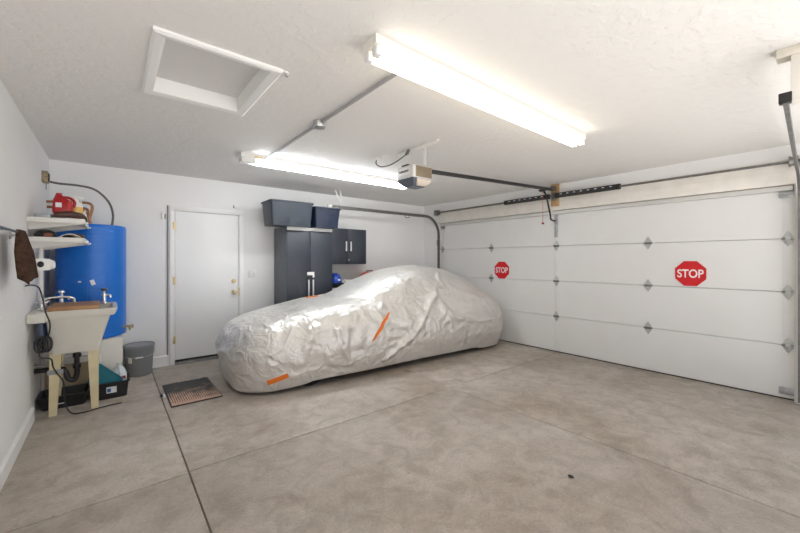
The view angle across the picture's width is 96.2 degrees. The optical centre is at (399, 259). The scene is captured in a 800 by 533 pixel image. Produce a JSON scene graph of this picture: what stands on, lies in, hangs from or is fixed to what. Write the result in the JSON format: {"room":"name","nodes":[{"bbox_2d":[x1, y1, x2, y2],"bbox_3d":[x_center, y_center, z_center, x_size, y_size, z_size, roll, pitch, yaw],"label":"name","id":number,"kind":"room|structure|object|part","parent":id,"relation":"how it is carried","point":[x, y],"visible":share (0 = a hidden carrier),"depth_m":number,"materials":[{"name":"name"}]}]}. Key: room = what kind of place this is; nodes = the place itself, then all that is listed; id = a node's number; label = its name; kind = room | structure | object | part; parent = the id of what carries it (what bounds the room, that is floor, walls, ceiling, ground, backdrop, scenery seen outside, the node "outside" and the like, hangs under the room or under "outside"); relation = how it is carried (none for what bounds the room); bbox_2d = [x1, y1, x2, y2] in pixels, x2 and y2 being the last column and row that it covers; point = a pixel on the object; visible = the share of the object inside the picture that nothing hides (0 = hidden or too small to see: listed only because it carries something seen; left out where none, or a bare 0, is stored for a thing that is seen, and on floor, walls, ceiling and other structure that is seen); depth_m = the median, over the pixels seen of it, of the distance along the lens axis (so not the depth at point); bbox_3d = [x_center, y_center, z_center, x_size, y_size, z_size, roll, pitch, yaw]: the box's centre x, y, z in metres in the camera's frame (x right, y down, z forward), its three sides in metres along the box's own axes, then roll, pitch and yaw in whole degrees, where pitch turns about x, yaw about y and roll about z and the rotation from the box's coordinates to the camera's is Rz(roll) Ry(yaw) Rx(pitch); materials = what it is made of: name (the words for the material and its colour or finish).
{"room":"garage","nodes":[
{"label":"garage","id":0,"kind":"room"},
{"bbox_2d":[0,79,48,463],"bbox_3d":[-2.082,0.131,1.642,0.100,2.530,6.270,0,0,-39],"label":"wall","id":1,"kind":"structure","parent":0,"point":[23,193],"depth_m":2.63,"materials":[{"name":"paint"}]},
{"bbox_2d":[0,225,27,238],"bbox_3d":[-2.325,-0.169,2.089,0.084,0.052,1.070,0,0,-39],"label":"towel rail","id":2,"kind":"object","parent":1,"relation":"attached to","point":[1,227],"visible":0.77,"depth_m":2.15,"materials":[{"name":"grey metal"}]},
{"bbox_2d":[14,229,37,283],"bbox_3d":[-2.485,-0.018,2.387,0.112,0.351,0.285,0,0,-39],"label":"towel","id":3,"kind":"object","parent":2,"relation":"hanging from","point":[25,261],"visible":0.99,"depth_m":2.29,"materials":[{"name":"brown fabric"}]},
{"bbox_2d":[0,408,34,491],"bbox_3d":[-1.664,1.340,1.221,0.022,0.112,4.890,0,0,-39],"label":"baseboard","id":4,"kind":"structure","parent":1,"relation":"attached to","point":[11,455],"depth_m":2.53,"materials":[{"name":"paint"}]},
{"bbox_2d":[22,281,24,293],"bbox_3d":[-2.971,0.206,2.832,0.008,0.120,0.080,0,0,-39],"label":"outlet plate","id":5,"kind":"object","parent":1,"relation":"attached to","point":[23,283],"depth_m":2.80,"materials":[{"name":"white plastic"}]},
{"bbox_2d":[34,363,43,369],"bbox_3d":[-3.296,0.976,3.278,0.062,0.070,0.070,0,0,-39],"label":"valve","id":6,"kind":"object","parent":1,"relation":"attached to","point":[35,365],"visible":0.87,"depth_m":3.27,"materials":[{"name":"metal"}]},
{"bbox_2d":[38,248,43,305],"bbox_3d":[-3.359,0.136,3.355,0.036,0.580,0.035,0,0,-39],"label":"riser pipe","id":7,"kind":"object","parent":1,"relation":"attached to","point":[40,250],"visible":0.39,"depth_m":3.34,"materials":[{"name":"white plastic"}]},
{"bbox_2d":[41,171,49,183],"bbox_3d":[-3.593,-0.839,3.641,0.055,0.110,0.120,0,0,-39],"label":"junction box","id":8,"kind":"object","parent":1,"relation":"attached to","point":[45,176],"visible":1,"depth_m":3.60,"materials":[{"name":"beige plastic"}]},
{"bbox_2d":[36,258,55,270],"bbox_3d":[-2.854,0.036,2.832,0.190,0.096,0.119,0,0,-39],"label":"wall dispenser","id":9,"kind":"object","parent":1,"relation":"attached to","point":[42,264],"visible":0.54,"depth_m":2.82,"materials":[{"name":"white plastic"}]},
{"bbox_2d":[26,216,90,231],"bbox_3d":[-3.153,-0.309,3.354,0.380,0.100,0.780,0,0,-39],"label":"wall shelf","id":10,"kind":"object","parent":1,"relation":"attached to","point":[41,223],"visible":0.92,"depth_m":3.09,"materials":[{"name":"white wood"}]},
{"bbox_2d":[34,213,51,216],"bbox_3d":[-3.080,-0.377,3.104,0.100,0.035,0.200,0,0,-39],"label":"metal tray","id":11,"kind":"object","parent":10,"relation":"on","point":[35,214],"visible":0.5,"depth_m":3.02,"materials":[{"name":"grey metal"}]},
{"bbox_2d":[53,211,87,224],"bbox_3d":[-2.896,-0.377,3.170,0.075,0.105,0.259,0,0,20],"label":"glove","id":12,"kind":"object","parent":10,"relation":"on","point":[67,214],"visible":0.81,"depth_m":3.14,"materials":[{"name":"brown leather"}]},
{"bbox_2d":[71,196,83,218],"bbox_3d":[-3.009,-0.477,3.329,0.107,0.234,0.104,0,0,-39],"label":"spray bottle","id":13,"kind":"object","parent":10,"relation":"on","point":[79,208],"visible":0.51,"depth_m":3.32,"materials":[{"name":"white plastic"}]},
{"bbox_3d":[-3.004,-0.384,3.153,0.098,0.050,0.098,0,0,-39],"label":"round tin","id":14,"kind":"object","parent":10,"relation":"on","visible":0},
{"bbox_2d":[52,193,75,212],"bbox_3d":[-2.982,-0.501,3.188,0.157,0.181,0.122,0,0,-39],"label":"jug","id":15,"kind":"object","parent":14,"relation":"on","point":[60,203],"visible":0.92,"depth_m":3.15,"materials":[{"name":"red plastic"}]},
{"bbox_3d":[-2.960,-0.518,3.208,0.098,0.101,0.022,0,0,-39],"label":"handle","id":16,"kind":"part","parent":15,"relation":"part of","materials":[{"name":"red plastic"}]},
{"bbox_2d":[28,236,90,249],"bbox_3d":[-3.153,-0.144,3.354,0.380,0.100,0.780,0,0,-39],"label":"wall shelf","id":17,"kind":"object","parent":1,"relation":"attached to","point":[47,243],"visible":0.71,"depth_m":3.08,"materials":[{"name":"white wood"}]},
{"bbox_2d":[33,230,56,236],"bbox_3d":[-3.060,-0.229,3.095,0.150,0.068,0.177,0,0,-39],"label":"block","id":18,"kind":"object","parent":17,"relation":"on","point":[39,233],"visible":0.75,"depth_m":3.03,"materials":[{"name":"black plastic"}]},
{"bbox_2d":[43,233,52,236],"bbox_3d":[-2.987,-0.214,3.045,0.058,0.038,0.056,0,0,-39],"label":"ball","id":19,"kind":"object","parent":17,"relation":"on","point":[44,234],"visible":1,"depth_m":3.03,"materials":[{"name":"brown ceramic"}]},
{"bbox_2d":[59,234,80,237],"bbox_3d":[-2.937,-0.213,3.181,0.160,0.036,0.140,0,0,40],"label":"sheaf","id":20,"kind":"object","parent":17,"relation":"on","point":[73,235],"visible":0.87,"depth_m":3.17,"materials":[{"name":"white"}]},
{"bbox_2d":[62,233,85,238],"bbox_3d":[-2.991,-0.220,3.299,0.055,0.050,0.178,0,0,23],"label":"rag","id":21,"kind":"object","parent":17,"relation":"on","point":[80,235],"visible":0.58,"depth_m":3.28,"materials":[{"name":"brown fabric"}]},
{"bbox_2d":[22,281,121,413],"bbox_3d":[-2.943,0.771,3.187,0.240,1.250,0.739,0,0,18],"label":"cable","id":22,"kind":"object","parent":1,"relation":"attached to","point":[42,348],"visible":0.97,"depth_m":3.03,"materials":[{"name":"black plastic"}]},
{"bbox_2d":[49,159,423,360],"bbox_3d":[-1.530,0.131,6.049,6.290,2.530,0.100,0,0,-39],"label":"wall","id":23,"kind":"structure","parent":0,"point":[138,199],"depth_m":4.75,"materials":[{"name":"paint"}]},
{"bbox_2d":[123,355,168,367],"bbox_3d":[-1.706,1.326,5.829,5.740,0.140,0.022,0,0,-39],"label":"baseboard","id":24,"kind":"structure","parent":23,"relation":"attached to","point":[159,361],"depth_m":4.67,"materials":[{"name":"paint"}]},
{"bbox_2d":[161,212,165,218],"bbox_3d":[-3.101,-0.579,4.703,0.050,0.090,0.025,0,0,-39],"label":"sensor","id":25,"kind":"object","parent":23,"relation":"attached to","point":[163,216],"visible":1,"depth_m":4.69,"materials":[{"name":"white plastic"}]},
{"bbox_2d":[167,205,167,354],"bbox_3d":[-3.068,0.266,4.734,0.010,1.980,0.018,0,0,-39],"label":"cable raceway","id":26,"kind":"object","parent":23,"relation":"attached to","point":[167,205],"visible":1,"depth_m":4.72,"materials":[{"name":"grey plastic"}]},
{"bbox_2d":[169,205,242,364],"bbox_3d":[-2.687,0.336,5.033,0.929,2.120,0.131,0,0,-39],"label":"door","id":27,"kind":"structure","parent":23,"relation":"in","point":[206,244],"depth_m":4.99,"materials":[{"name":"paint"}]},
{"bbox_2d":[248,270,255,277],"bbox_3d":[-2.230,0.206,5.412,0.120,0.120,0.013,0,0,-39],"label":"light switch","id":28,"kind":"object","parent":23,"relation":"attached to","point":[251,273],"visible":1,"depth_m":5.41,"materials":[{"name":"white plastic"}]},
{"bbox_2d":[332,228,365,263],"bbox_3d":[-0.975,-0.229,6.197,0.730,0.600,0.366,0,0,-39],"label":"upper cabinet","id":29,"kind":"object","parent":23,"relation":"attached to","point":[348,245],"visible":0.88,"depth_m":6.08,"materials":[{"name":"black plastic"}]},
{"bbox_3d":[-1.024,-0.229,5.968,0.360,0.594,0.019,0,0,-39],"label":"door","id":30,"kind":"part","parent":29,"relation":"part of","materials":[{"name":"grey metal"}]},
{"bbox_3d":[-0.741,-0.229,6.197,0.360,0.594,0.019,0,0,-39],"label":"door","id":31,"kind":"part","parent":29,"relation":"part of","materials":[{"name":"grey metal"}]},
{"bbox_2d":[0,340,799,532],"bbox_3d":[0.367,1.496,3.616,6.390,0.200,6.270,0,0,-39],"label":"floor","id":32,"kind":"structure","parent":0,"point":[489,439],"depth_m":2.57,"materials":[{"name":"concrete"}]},
{"bbox_2d":[37,383,89,410],"bbox_3d":[-3.253,1.333,3.486,0.368,0.123,0.318,0,0,-39],"label":"storage bin","id":33,"kind":"object","parent":32,"relation":"on","point":[74,394],"visible":0.88,"depth_m":3.44,"materials":[{"name":"black plastic"}]},
{"bbox_2d":[26,302,116,416],"bbox_3d":[-3.024,0.920,3.362,0.586,0.952,0.690,0,0,-39],"label":"utility sink","id":34,"kind":"object","parent":32,"relation":"on","point":[75,332],"visible":0.84,"depth_m":3.22,"materials":[{"name":"beige plastic"}]},
{"bbox_2d":[35,296,75,310],"bbox_3d":[-3.125,0.388,3.261,0.258,0.116,0.200,0,0,-39],"label":"faucet","id":35,"kind":"object","parent":34,"relation":"on","point":[46,300],"visible":0.87,"depth_m":3.22,"materials":[{"name":"silver metal"}]},
{"bbox_3d":[-3.150,0.395,3.151,0.080,0.066,0.039,0,0,-39],"label":"handle","id":36,"kind":"part","parent":35,"relation":"part of","materials":[{"name":"silver metal"}]},
{"bbox_3d":[-3.120,0.361,3.285,0.027,0.062,0.225,0,0,41],"label":"spout","id":37,"kind":"part","parent":35,"relation":"part of","materials":[{"name":"silver metal"}]},
{"bbox_3d":[-3.075,1.096,3.200,0.091,0.600,0.103,0,0,-39],"label":"leg","id":38,"kind":"part","parent":34,"relation":"part of","materials":[{"name":"plastic"}]},
{"bbox_3d":[-3.260,1.096,3.430,0.091,0.600,0.068,0,0,-39],"label":"leg","id":39,"kind":"part","parent":34,"relation":"part of","materials":[{"name":"plastic"}]},
{"bbox_2d":[58,290,69,302],"bbox_3d":[-3.300,0.369,3.524,0.092,0.154,0.058,0,0,-39],"label":"valve","id":40,"kind":"object","parent":34,"relation":"on","point":[61,292],"visible":0.6,"depth_m":3.50,"materials":[{"name":"silver metal"}]},
{"bbox_2d":[47,300,99,311],"bbox_3d":[-3.038,0.428,3.363,0.340,0.032,0.500,0,0,-39],"label":"wooden board","id":41,"kind":"object","parent":34,"relation":"on","point":[81,305],"visible":1,"depth_m":3.25,"materials":[{"name":"brown wood"}]},
{"bbox_2d":[47,302,116,354],"bbox_3d":[-3.010,0.639,3.425,0.484,0.390,0.610,0,0,-39],"label":"basin","id":42,"kind":"object","parent":34,"relation":"in","point":[71,331],"depth_m":3.21,"materials":[{"name":"beige plastic"}]},
{"bbox_3d":[-2.876,1.096,3.361,0.080,0.600,0.103,0,0,-39],"label":"leg","id":43,"kind":"part","parent":34,"relation":"part of","materials":[{"name":"plastic"}]},
{"bbox_2d":[101,288,111,302],"bbox_3d":[-3.058,0.369,3.733,0.092,0.154,0.058,0,0,-39],"label":"valve","id":44,"kind":"object","parent":34,"relation":"on","point":[104,294],"visible":1,"depth_m":3.71,"materials":[{"name":"silver metal"}]},
{"bbox_2d":[45,353,100,363],"bbox_3d":[-3.301,1.171,3.632,0.420,0.449,0.038,0,0,-39],"label":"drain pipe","id":45,"kind":"object","parent":32,"relation":"on","point":[82,354],"visible":0.26,"depth_m":3.65,"materials":[{"name":"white plastic"}]},
{"bbox_2d":[41,334,122,393],"bbox_3d":[-3.472,1.123,3.961,0.635,0.545,0.655,0,0,-39],"label":"stand","id":46,"kind":"object","parent":32,"relation":"on","point":[111,349],"visible":0.23,"depth_m":3.73,"materials":[{"name":"white paint"}]},
{"bbox_2d":[46,200,133,338],"bbox_3d":[-3.441,0.102,3.987,0.602,1.492,0.638,0,0,31],"label":"water heater","id":47,"kind":"object","parent":46,"relation":"on","point":[83,271],"visible":0.62,"depth_m":3.81,"materials":[{"name":"blue plastic"}]},
{"bbox_2d":[49,181,113,224],"bbox_3d":[-3.408,-0.600,3.848,0.043,0.430,0.541,0,0,43],"label":"conduit","id":48,"kind":"object","parent":47,"relation":"on","point":[53,182],"visible":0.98,"depth_m":3.91,"materials":[{"name":"grey plastic"}]},
{"bbox_2d":[99,373,129,400],"bbox_3d":[-2.985,1.312,3.716,0.293,0.163,0.315,0,0,-39],"label":"bin","id":49,"kind":"object","parent":32,"relation":"on","point":[118,388],"visible":0.54,"depth_m":3.61,"materials":[{"name":"black plastic"}]},
{"bbox_2d":[88,363,122,384],"bbox_3d":[-2.965,1.156,3.612,0.275,0.240,0.035,0,0,-39],"label":"dustpan","id":50,"kind":"object","parent":49,"relation":"in","point":[106,375],"visible":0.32,"depth_m":3.60,"materials":[{"name":"teal plastic"}]},
{"bbox_2d":[112,362,126,379],"bbox_3d":[-2.946,1.228,3.759,0.130,0.308,0.158,0,0,-39],"label":"plastic jug","id":51,"kind":"object","parent":49,"relation":"in","point":[119,369],"visible":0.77,"depth_m":3.75,"materials":[{"name":"white plastic"}]},
{"bbox_2d":[123,341,154,376],"bbox_3d":[-3.191,1.210,4.386,0.320,0.369,0.327,0,0,-39],"label":"bucket","id":52,"kind":"object","parent":32,"relation":"on","point":[138,356],"visible":0.92,"depth_m":4.29,"materials":[{"name":"grey plastic"}]},
{"bbox_3d":[-3.193,1.042,4.388,0.320,0.032,0.320,0,0,-39],"label":"lid","id":53,"kind":"part","parent":52,"relation":"part of","materials":[{"name":"grey plastic"}]},
{"bbox_2d":[162,377,222,407],"bbox_3d":[-2.221,1.387,3.816,0.450,0.016,0.759,0,0,-39],"label":"doormat","id":54,"kind":"object","parent":32,"relation":"on","point":[186,392],"visible":1,"depth_m":3.76,"materials":[{"name":"grey"}]},
{"bbox_2d":[274,226,331,304],"bbox_3d":[-1.508,0.454,5.624,0.740,1.885,0.540,0,0,-39],"label":"storage cabinet","id":55,"kind":"object","parent":32,"relation":"on","point":[302,255],"visible":0.69,"depth_m":5.40,"materials":[{"name":"black metal"}]},
{"bbox_2d":[261,199,313,227],"bbox_3d":[-1.644,-0.665,5.251,0.650,0.351,0.420,0,0,-39],"label":"storage tote","id":56,"kind":"object","parent":55,"relation":"on","point":[276,212],"visible":1,"depth_m":5.09,"materials":[{"name":"plastic"}]},
{"bbox_3d":[-1.644,-0.827,5.251,0.650,0.028,0.420,0,0,-39],"label":"lid","id":57,"kind":"part","parent":56,"relation":"part of","materials":[{"name":"plastic"}]},
{"bbox_3d":[-1.507,0.440,5.329,0.364,1.752,0.019,0,0,-39],"label":"door","id":58,"kind":"part","parent":55,"relation":"part of","materials":[{"name":"grey metal"}]},
{"bbox_3d":[-1.376,0.426,5.402,0.024,0.260,0.028,0,0,-39],"label":"handle","id":59,"kind":"part","parent":55,"relation":"part of","materials":[{"name":"white metal"}]},
{"bbox_3d":[-1.364,-0.464,5.454,0.728,0.049,0.030,0,0,-39],"label":"rail","id":60,"kind":"part","parent":55,"relation":"part of","materials":[{"name":"white metal"}]},
{"bbox_3d":[-1.220,0.440,5.560,0.366,1.752,0.019,0,0,-39],"label":"door","id":61,"kind":"part","parent":55,"relation":"part of","materials":[{"name":"grey metal"}]},
{"bbox_2d":[307,206,340,228],"bbox_3d":[-1.219,-0.646,5.613,0.454,0.312,0.430,0,0,-39],"label":"storage tote","id":62,"kind":"object","parent":55,"relation":"on","point":[322,217],"visible":0.85,"depth_m":5.44,"materials":[{"name":"blue plastic"}]},
{"bbox_3d":[-1.219,-0.788,5.613,0.454,0.028,0.430,0,0,-39],"label":"lid","id":63,"kind":"part","parent":62,"relation":"part of","materials":[{"name":"blue plastic"}]},
{"bbox_2d":[215,265,502,392],"bbox_3d":[-0.289,0.737,5.186,4.266,1.318,1.722,0,0,-39],"label":"car","id":64,"kind":"object","parent":32,"relation":"on","point":[383,317],"visible":1,"depth_m":4.31,"materials":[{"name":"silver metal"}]},
{"bbox_3d":[-0.762,0.926,6.331,1.240,0.940,0.375,0,0,-39],"label":"workbench","id":65,"kind":"object","parent":32,"relation":"on","visible":0},
{"bbox_2d":[332,273,343,287],"bbox_3d":[-1.082,0.336,5.956,0.230,0.240,0.272,0,0,-39],"label":"hard hat","id":66,"kind":"object","parent":65,"relation":"on","point":[336,278],"visible":0.73,"depth_m":5.86,"materials":[{"name":"blue plastic"}]},
{"bbox_2d":[359,270,372,276],"bbox_3d":[-0.550,0.319,6.467,0.380,0.274,0.160,0,0,-39],"label":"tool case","id":67,"kind":"object","parent":65,"relation":"on","point":[367,271],"visible":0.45,"depth_m":6.42,"materials":[{"name":"red"}]},
{"bbox_2d":[0,0,799,206],"bbox_3d":[0.367,-1.194,3.616,6.390,0.120,6.270,0,0,-39],"label":"ceiling","id":68,"kind":"structure","parent":0,"point":[648,84],"depth_m":2.32,"materials":[{"name":"white paint"}]},
{"bbox_2d":[141,25,283,115],"bbox_3d":[-1.206,-1.183,2.260,0.642,0.142,0.837,0,0,-39],"label":"attic hatch","id":69,"kind":"object","parent":68,"relation":"attached to","point":[178,67],"visible":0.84,"depth_m":2.32,"materials":[{"name":"paint"}]},
{"bbox_3d":[-1.206,-1.232,2.260,0.542,0.025,0.737,0,0,-39],"label":"panel","id":70,"kind":"part","parent":69,"relation":"part of","materials":[{"name":"white paint"}]},
{"bbox_2d":[282,71,288,77],"bbox_3d":[-0.694,-1.121,2.170,0.044,0.027,0.044,0,0,-39],"label":"ceiling hook","id":71,"kind":"object","parent":68,"relation":"attached to","point":[286,73],"visible":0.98,"depth_m":2.17,"materials":[{"name":"white plastic"}]},
{"bbox_2d":[238,152,408,189],"bbox_3d":[-0.797,-1.085,4.519,2.310,0.099,0.126,0,0,-39],"label":"fluorescent fixture","id":72,"kind":"object","parent":68,"relation":"attached to","point":[246,158],"visible":0.81,"depth_m":4.28,"materials":[{"name":"white plastic"}]},
{"bbox_2d":[266,73,396,158],"bbox_3d":[-0.707,-1.109,2.996,0.104,0.054,2.372,0,0,-39],"label":"conduit","id":73,"kind":"object","parent":68,"relation":"attached to","point":[319,124],"visible":0.9,"depth_m":2.77,"materials":[{"name":"silver metal"}]},
{"bbox_2d":[327,190,439,268],"bbox_3d":[-0.175,0.118,6.496,2.511,2.516,0.047,0,0,-39],"label":"door track","id":74,"kind":"object","parent":68,"relation":"attached to","point":[341,206],"visible":0.64,"depth_m":6.58,"materials":[{"name":"metal"}]},
{"bbox_2d":[372,149,409,166],"bbox_3d":[-0.101,-1.070,3.819,0.065,0.128,0.551,0,0,-43],"label":"power cord","id":75,"kind":"object","parent":68,"relation":"hanging from","point":[376,159],"visible":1,"depth_m":3.86,"materials":[{"name":"white plastic"}]},
{"bbox_2d":[363,33,585,147],"bbox_3d":[0.742,-1.085,2.561,2.310,0.099,0.126,0,0,-39],"label":"fluorescent fixture","id":76,"kind":"object","parent":68,"relation":"attached to","point":[380,51],"visible":1,"depth_m":2.22,"materials":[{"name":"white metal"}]},
{"bbox_2d":[398,139,555,223],"bbox_3d":[1.219,-0.822,4.438,2.964,0.625,0.580,0,0,-39],"label":"garage door opener","id":77,"kind":"object","parent":68,"relation":"hanging from","point":[411,176],"visible":1,"depth_m":3.59,"materials":[{"name":"grey"}]},
{"bbox_3d":[0.040,-0.874,3.545,0.004,0.070,0.170,0,0,-39],"label":"name plate","id":78,"kind":"part","parent":77,"relation":"part of","materials":[{"name":"white plastic"}]},
{"bbox_2d":[416,165,431,178],"bbox_3d":[0.231,-0.866,3.534,0.212,0.108,0.027,0,0,-39],"label":"grille","id":79,"kind":"object","parent":77,"relation":"attached to","point":[422,172],"depth_m":3.52,"materials":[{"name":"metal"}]},
{"bbox_3d":[1.248,-0.983,4.506,2.602,0.160,0.036,0,0,-39],"label":"rail","id":80,"kind":"part","parent":77,"relation":"part of","materials":[{"name":"black metal"}]},
{"bbox_3d":[2.183,-0.792,5.271,0.418,0.431,0.036,0,0,-43],"label":"door arm","id":81,"kind":"part","parent":77,"relation":"part of","materials":[{"name":"black metal"}]},
{"bbox_2d":[776,43,799,402],"bbox_3d":[3.053,0.121,2.583,2.404,2.510,0.338,0,0,-40],"label":"door track","id":82,"kind":"object","parent":68,"relation":"attached to","point":[791,53],"visible":1,"depth_m":1.95,"materials":[{"name":"metal"}]},
{"bbox_3d":[2.960,0.245,2.698,2.398,2.261,0.032,0,0,-41],"label":"rail","id":83,"kind":"part","parent":82,"relation":"part of","materials":[{"name":"metal"}]},
{"bbox_2d":[424,143,799,403],"bbox_3d":[2.637,0.131,5.381,0.460,2.530,6.170,0,0,-39],"label":"wall","id":84,"kind":"structure","parent":0,"point":[780,153],"depth_m":4.51,"materials":[{"name":"paint"}]},
{"bbox_2d":[440,223,442,268],"bbox_3d":[0.863,0.311,7.367,0.130,2.170,0.014,0,0,-39],"label":"trim","id":85,"kind":"structure","parent":84,"relation":"attached to","point":[442,223],"depth_m":7.33,"materials":[{"name":"paint"}]},
{"bbox_2d":[551,184,558,206],"bbox_3d":[2.322,-0.969,5.369,0.020,0.330,0.125,0,0,-39],"label":"board","id":86,"kind":"object","parent":84,"relation":"attached to","point":[556,202],"visible":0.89,"depth_m":5.35,"materials":[{"name":"brown wood"}]},
{"bbox_2d":[440,185,793,400],"bbox_3d":[2.375,0.326,5.447,0.095,2.140,4.900,0,0,-39],"label":"door","id":87,"kind":"structure","parent":84,"relation":"in","point":[743,338],"depth_m":4.45,"materials":[{"name":"paint"}]},
{"bbox_2d":[495,262,508,278],"bbox_3d":[1.761,0.174,6.207,0.006,0.290,0.290,0,0,-39],"label":"stop sign","id":88,"kind":"object","parent":87,"relation":"attached to","point":[501,268],"visible":1,"depth_m":6.21,"materials":[{"name":"red metal"}]},
{"bbox_2d":[675,261,705,285],"bbox_3d":[3.389,0.158,4.187,0.006,0.290,0.290,0,0,-39],"label":"stop sign","id":89,"kind":"object","parent":87,"relation":"attached to","point":[688,273],"visible":1,"depth_m":4.18,"materials":[{"name":"red metal"}]},
{"bbox_2d":[434,155,799,215],"bbox_3d":[2.276,-0.949,5.334,0.133,0.120,4.970,0,0,-39],"label":"spring","id":90,"kind":"object","parent":84,"relation":"attached to","point":[555,195],"visible":0.98,"depth_m":4.80,"materials":[{"name":"metal"}]},
{"bbox_2d":[436,158,799,223],"bbox_3d":[2.342,-0.867,5.414,0.078,0.245,5.010,0,0,-39],"label":"garage door panel","id":91,"kind":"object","parent":84,"relation":"attached to","point":[782,174],"depth_m":4.38,"materials":[{"name":"paint"}]},
{"bbox_2d":[794,184,795,401],"bbox_3d":[3.930,0.311,3.561,0.130,2.170,0.014,0,0,-39],"label":"trim","id":92,"kind":"structure","parent":84,"relation":"attached to","point":[794,184],"depth_m":3.52,"materials":[{"name":"paint"}]}
]}

